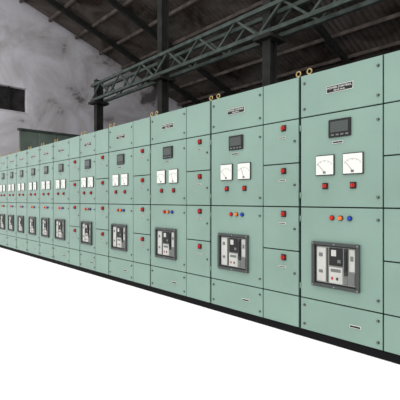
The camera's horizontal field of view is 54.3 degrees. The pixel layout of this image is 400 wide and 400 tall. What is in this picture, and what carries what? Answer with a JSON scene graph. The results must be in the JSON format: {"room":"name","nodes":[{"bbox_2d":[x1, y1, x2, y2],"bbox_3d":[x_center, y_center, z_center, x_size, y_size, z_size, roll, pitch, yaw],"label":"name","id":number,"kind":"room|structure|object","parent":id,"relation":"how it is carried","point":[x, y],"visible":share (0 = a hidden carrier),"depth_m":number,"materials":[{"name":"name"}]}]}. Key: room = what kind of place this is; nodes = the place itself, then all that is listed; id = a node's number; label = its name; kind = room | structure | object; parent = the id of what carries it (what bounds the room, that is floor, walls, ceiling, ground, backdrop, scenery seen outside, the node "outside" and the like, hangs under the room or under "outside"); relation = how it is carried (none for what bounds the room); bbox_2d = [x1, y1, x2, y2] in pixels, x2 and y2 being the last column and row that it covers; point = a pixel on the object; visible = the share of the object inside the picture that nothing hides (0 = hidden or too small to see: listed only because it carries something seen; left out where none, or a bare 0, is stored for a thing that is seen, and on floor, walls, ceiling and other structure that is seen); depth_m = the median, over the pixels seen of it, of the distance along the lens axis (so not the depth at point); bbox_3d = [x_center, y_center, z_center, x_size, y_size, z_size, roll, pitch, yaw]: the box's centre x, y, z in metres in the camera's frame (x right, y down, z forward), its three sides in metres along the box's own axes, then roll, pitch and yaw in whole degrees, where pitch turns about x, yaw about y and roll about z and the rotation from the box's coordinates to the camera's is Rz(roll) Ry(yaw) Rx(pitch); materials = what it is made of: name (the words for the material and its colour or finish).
{"room":"electrical room","nodes":[
{"label":"electrical room","id":0,"kind":"room"},
{"bbox_2d":[0,0,181,156],"bbox_3d":[-6.369,-4.770,20.065,14.000,11.940,0.300,0,0,-43],"label":"wall","id":1,"kind":"structure","parent":0,"point":[56,71],"depth_m":19.08,"materials":[{"name":"paint"}]},
{"bbox_2d":[0,86,26,113],"bbox_3d":[-8.761,-4.615,17.864,1.500,1.170,0.320,0,0,-43],"label":"window","id":2,"kind":"structure","parent":1,"relation":"in","point":[11,99],"depth_m":18.06,"materials":[{"name":"glass"}]},
{"bbox_2d":[0,247,399,399],"bbox_3d":[-0.505,1.241,4.166,27.000,0.118,31.000,0,0,-43],"label":"floor","id":3,"kind":"structure","parent":0,"point":[66,333],"depth_m":3.04,"materials":[{"name":"concrete"}]},
{"bbox_2d":[0,152,9,249],"bbox_3d":[-4.499,0.018,9.810,0.912,2.328,0.650,0,0,-43],"label":"tall cabinet","id":4,"kind":"object","parent":3,"relation":"on","point":[3,160],"visible":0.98,"depth_m":9.49,"materials":[{"name":"green metal"}]},
{"bbox_2d":[7,150,18,251],"bbox_3d":[-4.058,0.018,9.333,0.912,2.328,0.650,0,0,-43],"label":"tall cabinet","id":5,"kind":"object","parent":3,"relation":"on","point":[11,158],"visible":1,"depth_m":9.00,"materials":[{"name":"green metal"}]},
{"bbox_2d":[16,147,29,254],"bbox_3d":[-3.606,0.018,8.845,0.912,2.328,0.680,0,0,-43],"label":"tall cabinet","id":6,"kind":"object","parent":3,"relation":"on","point":[21,172],"visible":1,"depth_m":8.51,"materials":[{"name":"green metal"}]},
{"bbox_2d":[27,143,41,258],"bbox_3d":[-3.134,0.018,8.335,0.912,2.328,0.710,0,0,-43],"label":"tall cabinet","id":7,"kind":"object","parent":3,"relation":"on","point":[33,155],"visible":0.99,"depth_m":8.02,"materials":[{"name":"green metal"}]},
{"bbox_2d":[39,139,55,262],"bbox_3d":[-2.665,0.018,7.829,0.912,2.328,0.670,0,0,-43],"label":"tall cabinet","id":8,"kind":"object","parent":3,"relation":"on","point":[46,168],"visible":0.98,"depth_m":7.49,"materials":[{"name":"green metal"}]},
{"bbox_2d":[17,128,79,150],"bbox_3d":[-5.950,-0.809,16.228,3.100,3.982,0.200,0,0,-43],"label":"wall","id":9,"kind":"structure","parent":3,"relation":"on","point":[33,138],"depth_m":15.61,"materials":[{"name":"paint"}]},
{"bbox_2d":[53,132,82,270],"bbox_3d":[-2.065,0.018,7.178,0.916,2.328,1.100,0,0,-43],"label":"tall cabinet","id":10,"kind":"object","parent":3,"relation":"on","point":[66,206],"visible":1,"depth_m":6.84,"materials":[{"name":"green metal"}]},
{"bbox_2d":[80,124,111,278],"bbox_3d":[-1.370,0.018,6.428,0.916,2.328,0.945,0,0,-43],"label":"tall cabinet","id":11,"kind":"object","parent":3,"relation":"on","point":[94,146],"visible":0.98,"depth_m":6.12,"materials":[{"name":"green metal"}]},
{"bbox_2d":[88,79,108,131],"bbox_3d":[-3.169,-1.284,12.194,0.500,4.932,0.400,0,0,-43],"label":"steel column","id":12,"kind":"structure","parent":3,"relation":"on","point":[98,104],"depth_m":12.17,"materials":[{"name":"metal"}]},
{"bbox_2d":[91,0,385,101],"bbox_3d":[4.657,-3.330,3.742,0.395,0.535,23.363,0,0,-43],"label":"girder","id":13,"kind":"object","parent":12,"relation":"attached to","point":[335,4],"visible":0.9,"depth_m":8.10,"materials":[{"name":"metal"}]},
{"bbox_2d":[108,112,152,290],"bbox_3d":[-0.690,0.018,5.694,0.916,2.328,1.057,0,0,-43],"label":"tall cabinet","id":14,"kind":"object","parent":3,"relation":"on","point":[129,250],"visible":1,"depth_m":5.36,"materials":[{"name":"green metal"}]},
{"bbox_2d":[150,0,175,114],"bbox_3d":[-0.927,-3.924,9.773,0.500,10.212,0.400,0,0,-43],"label":"steel column","id":15,"kind":"structure","parent":3,"relation":"on","point":[163,81],"depth_m":9.76,"materials":[{"name":"metal"}]},
{"bbox_2d":[150,96,212,308],"bbox_3d":[0.046,0.018,4.899,0.916,2.328,1.109,0,0,-43],"label":"tall cabinet","id":16,"kind":"object","parent":3,"relation":"on","point":[181,149],"visible":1,"depth_m":4.55,"materials":[{"name":"green metal"}]},
{"bbox_2d":[210,71,300,335],"bbox_3d":[0.799,0.018,4.085,0.916,2.328,1.109,0,0,-43],"label":"tall cabinet","id":17,"kind":"object","parent":3,"relation":"on","point":[255,268],"visible":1,"depth_m":3.72,"materials":[{"name":"green metal"}]},
{"bbox_2d":[253,0,285,86],"bbox_3d":[1.315,-3.924,7.351,0.500,10.212,0.400,0,0,-43],"label":"steel column","id":18,"kind":"structure","parent":3,"relation":"on","point":[269,41],"depth_m":7.30,"materials":[{"name":"metal"}]},
{"bbox_2d":[300,50,399,364],"bbox_3d":[1.553,0.018,3.272,0.916,2.328,1.109,0,0,-43],"label":"tall cabinet","id":19,"kind":"object","parent":3,"relation":"on","point":[350,126],"visible":1,"depth_m":3.03,"materials":[{"name":"green metal"}]},
{"bbox_2d":[19,0,399,105],"bbox_3d":[4.686,-8.034,8.973,12.240,4.271,31.000,0,0,-43],"label":"roof","id":20,"kind":"structure","parent":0,"point":[251,7],"depth_m":17.11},
{"bbox_2d":[44,0,201,104],"bbox_3d":[-4.567,-7.839,19.076,12.777,4.545,0.140,0,0,-43],"label":"rafter","id":21,"kind":"object","parent":20,"relation":"attached to","point":[55,4],"depth_m":18.99,"materials":[{"name":"black metal"}]},
{"bbox_2d":[105,0,234,95],"bbox_3d":[-2.733,-7.839,17.095,12.777,4.545,0.140,0,0,-43],"label":"rafter","id":22,"kind":"object","parent":20,"relation":"attached to","point":[114,3],"depth_m":17.55,"materials":[{"name":"black metal"}]},
{"bbox_2d":[292,0,351,64],"bbox_3d":[1.752,-7.839,12.253,12.777,4.545,0.140,0,0,-43],"label":"rafter","id":23,"kind":"object","parent":20,"relation":"attached to","point":[320,29],"depth_m":15.26,"materials":[{"name":"black metal"}]},
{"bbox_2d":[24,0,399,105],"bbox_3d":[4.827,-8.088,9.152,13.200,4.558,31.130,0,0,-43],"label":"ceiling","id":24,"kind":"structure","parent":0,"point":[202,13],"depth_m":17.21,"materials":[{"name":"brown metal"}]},
{"bbox_2d":[182,46,399,107],"bbox_3d":[9.510,-2.490,13.441,0.300,7.380,31.000,0,0,-43],"label":"wall","id":25,"kind":"structure","parent":0,"point":[386,51],"depth_m":17.74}
]}

